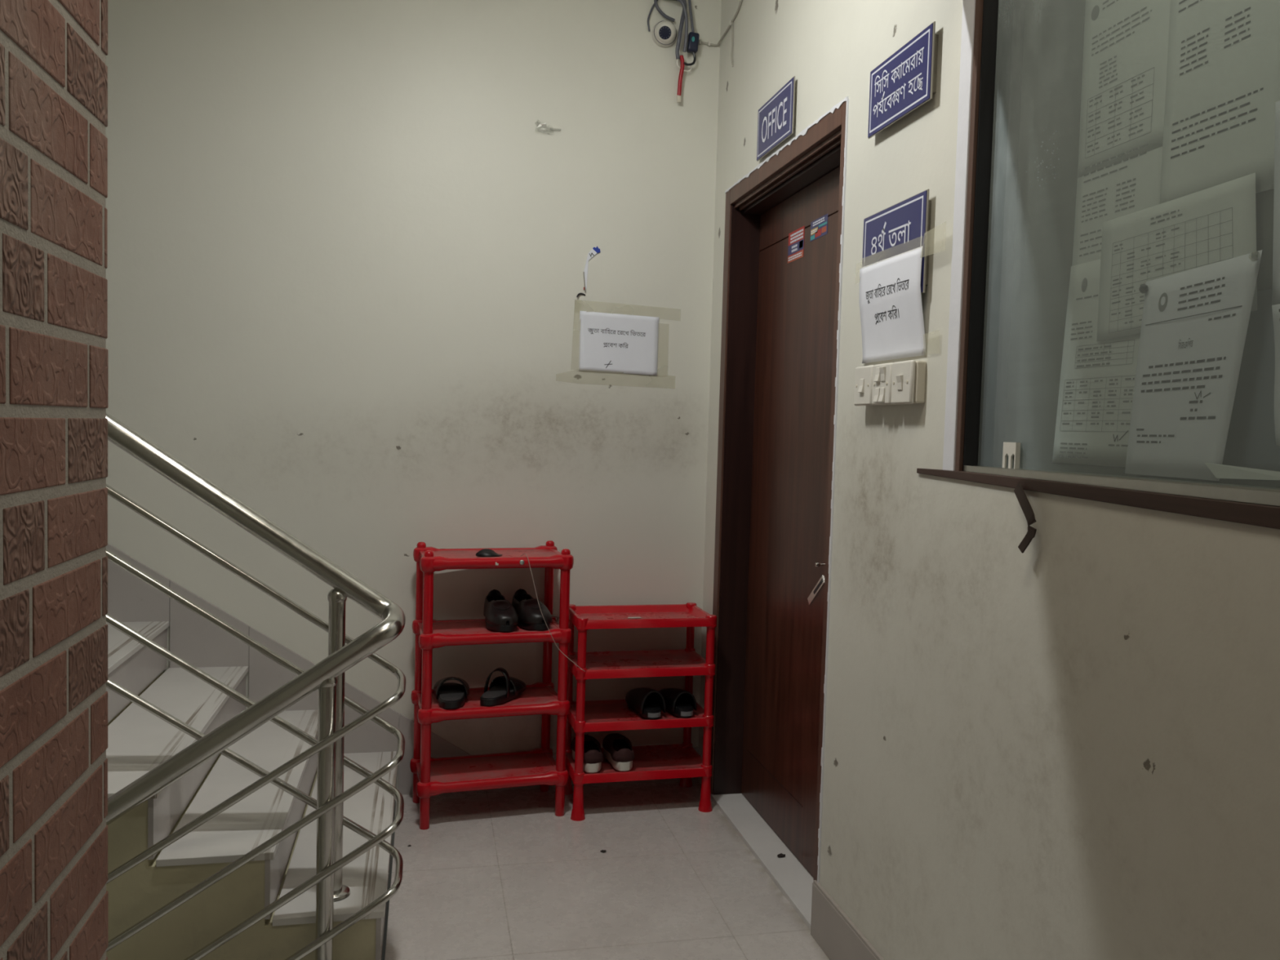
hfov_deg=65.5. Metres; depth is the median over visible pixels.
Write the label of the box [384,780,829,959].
floor
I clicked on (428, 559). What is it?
shelf
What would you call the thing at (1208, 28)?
print
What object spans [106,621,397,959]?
staircase
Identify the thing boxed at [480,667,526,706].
sandal
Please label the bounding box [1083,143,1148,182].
print
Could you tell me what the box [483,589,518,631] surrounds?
loafer
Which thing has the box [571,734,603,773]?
shoe
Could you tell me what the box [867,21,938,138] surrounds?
wall sign
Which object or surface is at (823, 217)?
print
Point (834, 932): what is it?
baseboard
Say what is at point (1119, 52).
print
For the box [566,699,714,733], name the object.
shelf
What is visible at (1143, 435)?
print
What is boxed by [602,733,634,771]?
shoe
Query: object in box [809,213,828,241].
sticker
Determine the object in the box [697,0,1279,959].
wall
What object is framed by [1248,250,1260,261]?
pin
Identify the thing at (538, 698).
shelf
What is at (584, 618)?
shelf
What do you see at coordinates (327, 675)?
stair railing
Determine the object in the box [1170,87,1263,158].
print
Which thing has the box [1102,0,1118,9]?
print
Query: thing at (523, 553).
thread
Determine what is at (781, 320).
door
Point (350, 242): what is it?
wall
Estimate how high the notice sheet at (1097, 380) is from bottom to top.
0.364 m
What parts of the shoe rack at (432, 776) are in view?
leg, knob, leg, knob, leg, knob, leg, knob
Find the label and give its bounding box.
[583,245,599,292]
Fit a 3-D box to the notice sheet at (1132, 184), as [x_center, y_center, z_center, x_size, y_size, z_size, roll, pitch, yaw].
[0.824,-0.468,1.721,0.001,0.240,0.230,1,3,-12]
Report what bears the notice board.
attached to the wall at (1067, 747)
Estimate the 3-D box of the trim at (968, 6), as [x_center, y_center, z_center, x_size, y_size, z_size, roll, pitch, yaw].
[0.671,-0.673,2.038,0.026,1.312,0.045,1,3,-12]
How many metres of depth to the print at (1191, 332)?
1.52 m
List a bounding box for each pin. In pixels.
[1138,284,1148,293]
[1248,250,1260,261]
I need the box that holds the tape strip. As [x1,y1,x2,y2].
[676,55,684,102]
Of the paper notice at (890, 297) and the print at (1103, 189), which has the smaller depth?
the print at (1103, 189)
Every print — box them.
[810,217,824,234]
[1059,320,1134,458]
[1075,294,1097,300]
[1079,229,1102,256]
[1081,187,1107,222]
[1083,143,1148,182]
[1084,6,1154,158]
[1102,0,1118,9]
[1108,207,1232,333]
[1115,177,1136,212]
[1136,428,1174,443]
[1140,276,1242,419]
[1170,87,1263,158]
[1178,0,1201,13]
[1179,27,1209,75]
[1223,6,1250,48]
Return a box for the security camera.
[651,20,676,48]
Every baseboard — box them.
[106,543,698,795]
[810,880,884,959]
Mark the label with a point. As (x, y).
(594, 251)
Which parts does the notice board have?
board frame, hanging strip, sill, backing panel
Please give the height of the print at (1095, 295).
0.003 m
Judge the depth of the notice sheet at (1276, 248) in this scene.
1.39 m
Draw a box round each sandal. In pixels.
[432,676,469,709]
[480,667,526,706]
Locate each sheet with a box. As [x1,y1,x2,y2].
[1052,258,1140,466]
[1071,143,1162,266]
[1077,0,1170,177]
[1096,172,1257,341]
[1124,249,1262,480]
[1160,0,1279,204]
[1222,288,1279,481]
[1271,100,1279,305]
[1271,303,1279,445]
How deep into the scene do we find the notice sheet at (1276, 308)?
1.38 m
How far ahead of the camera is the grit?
3.20 m
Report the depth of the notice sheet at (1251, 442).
1.42 m
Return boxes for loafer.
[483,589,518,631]
[511,588,551,630]
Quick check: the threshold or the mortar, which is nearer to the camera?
the mortar
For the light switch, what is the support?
attached to the wall at (1067, 747)
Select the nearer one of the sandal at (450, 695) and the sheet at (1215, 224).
the sheet at (1215, 224)
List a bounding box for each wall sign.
[756,75,796,161]
[862,189,931,293]
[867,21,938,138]
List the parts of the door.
knob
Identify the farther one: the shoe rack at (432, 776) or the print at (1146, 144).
the shoe rack at (432, 776)
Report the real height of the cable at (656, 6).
0.205 m
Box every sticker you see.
[787,225,804,263]
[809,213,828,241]
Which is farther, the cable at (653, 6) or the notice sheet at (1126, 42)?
the cable at (653, 6)
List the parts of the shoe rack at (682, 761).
leg, leg, leg, leg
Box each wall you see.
[105,0,721,959]
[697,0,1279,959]
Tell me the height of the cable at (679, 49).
0.079 m
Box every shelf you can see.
[409,747,568,799]
[410,682,570,725]
[412,617,572,649]
[413,545,573,573]
[565,742,712,785]
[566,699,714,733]
[568,602,716,631]
[568,648,715,680]
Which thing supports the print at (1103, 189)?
attached to the notice sheet at (1132, 184)
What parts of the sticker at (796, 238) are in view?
orange panel, blue panel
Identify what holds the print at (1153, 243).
attached to the sheet at (1215, 224)
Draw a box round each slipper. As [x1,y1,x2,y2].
[625,687,666,719]
[658,688,697,717]
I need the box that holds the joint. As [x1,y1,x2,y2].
[0,0,108,959]
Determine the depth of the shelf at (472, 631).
3.45 m
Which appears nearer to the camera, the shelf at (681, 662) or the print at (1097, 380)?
the print at (1097, 380)
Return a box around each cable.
[647,0,657,31]
[653,0,688,52]
[675,0,686,59]
[676,48,692,71]
[688,0,694,32]
[698,0,742,46]
[730,22,733,66]
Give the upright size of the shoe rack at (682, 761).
0.714 m
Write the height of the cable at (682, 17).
0.261 m
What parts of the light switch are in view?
plate, plate, plate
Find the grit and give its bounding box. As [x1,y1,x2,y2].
[777,853,785,857]
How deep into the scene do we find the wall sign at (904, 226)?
2.26 m
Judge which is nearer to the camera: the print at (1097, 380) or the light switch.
the print at (1097, 380)
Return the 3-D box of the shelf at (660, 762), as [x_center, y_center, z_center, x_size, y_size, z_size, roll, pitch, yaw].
[-0.017,1.043,3.677,0.512,0.042,0.294,1,3,-14]
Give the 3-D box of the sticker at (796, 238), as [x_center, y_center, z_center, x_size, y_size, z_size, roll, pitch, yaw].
[0.513,-0.774,3.274,0.002,0.099,0.143,1,3,-12]
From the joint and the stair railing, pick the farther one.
the stair railing
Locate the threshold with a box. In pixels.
[711,793,813,930]
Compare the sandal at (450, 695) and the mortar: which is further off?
the sandal at (450, 695)
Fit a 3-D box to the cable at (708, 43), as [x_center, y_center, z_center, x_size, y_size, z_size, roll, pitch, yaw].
[0.293,-1.704,3.575,0.111,0.144,0.395,1,3,-12]
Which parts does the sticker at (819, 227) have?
yellow panel, red panel, orange panel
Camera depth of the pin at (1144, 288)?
1.61 m
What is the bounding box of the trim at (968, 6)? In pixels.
[942,0,975,471]
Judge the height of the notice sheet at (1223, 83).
0.500 m
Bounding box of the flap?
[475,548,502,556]
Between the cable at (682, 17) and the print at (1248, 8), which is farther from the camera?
the cable at (682, 17)
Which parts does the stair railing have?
rail, rail, post, post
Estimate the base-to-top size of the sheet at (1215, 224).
0.213 m
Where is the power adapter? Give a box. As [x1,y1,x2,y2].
[683,31,699,66]
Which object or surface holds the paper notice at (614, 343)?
attached to the wall at (350, 242)
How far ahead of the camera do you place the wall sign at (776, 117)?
3.10 m
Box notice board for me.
[916,0,1279,553]
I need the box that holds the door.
[711,96,848,883]
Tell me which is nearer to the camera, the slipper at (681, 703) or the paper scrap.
the paper scrap
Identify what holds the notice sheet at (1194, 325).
attached to the notice board
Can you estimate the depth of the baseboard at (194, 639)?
3.53 m
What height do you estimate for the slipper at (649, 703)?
0.096 m
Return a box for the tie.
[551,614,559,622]
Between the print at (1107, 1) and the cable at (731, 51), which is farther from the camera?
the cable at (731, 51)
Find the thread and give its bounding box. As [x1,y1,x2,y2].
[520,553,585,671]
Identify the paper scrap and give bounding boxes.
[1204,462,1279,479]
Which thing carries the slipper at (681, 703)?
on the shoe rack at (682, 761)
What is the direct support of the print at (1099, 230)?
attached to the notice sheet at (1132, 184)
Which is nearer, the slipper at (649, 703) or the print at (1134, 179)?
the print at (1134, 179)
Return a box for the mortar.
[0,0,106,959]
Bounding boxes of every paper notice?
[578,311,658,375]
[858,246,925,363]
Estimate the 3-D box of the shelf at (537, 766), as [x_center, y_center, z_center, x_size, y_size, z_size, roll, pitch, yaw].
[-0.544,1.045,3.569,0.529,0.056,0.303,1,3,-18]
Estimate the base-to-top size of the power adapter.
0.123 m
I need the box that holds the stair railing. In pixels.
[106,412,405,959]
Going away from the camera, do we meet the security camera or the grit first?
the grit
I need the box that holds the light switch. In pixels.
[853,360,926,405]
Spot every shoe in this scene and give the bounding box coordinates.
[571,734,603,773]
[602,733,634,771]
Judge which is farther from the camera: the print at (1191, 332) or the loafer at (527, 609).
the loafer at (527, 609)
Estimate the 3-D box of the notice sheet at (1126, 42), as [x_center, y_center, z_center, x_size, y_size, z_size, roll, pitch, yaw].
[0.833,-0.725,1.699,0.001,0.355,0.243,1,3,-12]
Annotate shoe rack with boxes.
[409,540,573,830]
[564,602,716,821]
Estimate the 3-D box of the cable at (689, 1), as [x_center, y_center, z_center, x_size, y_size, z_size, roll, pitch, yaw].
[0.190,-1.752,3.723,0.033,0.162,0.012,2,3,13]

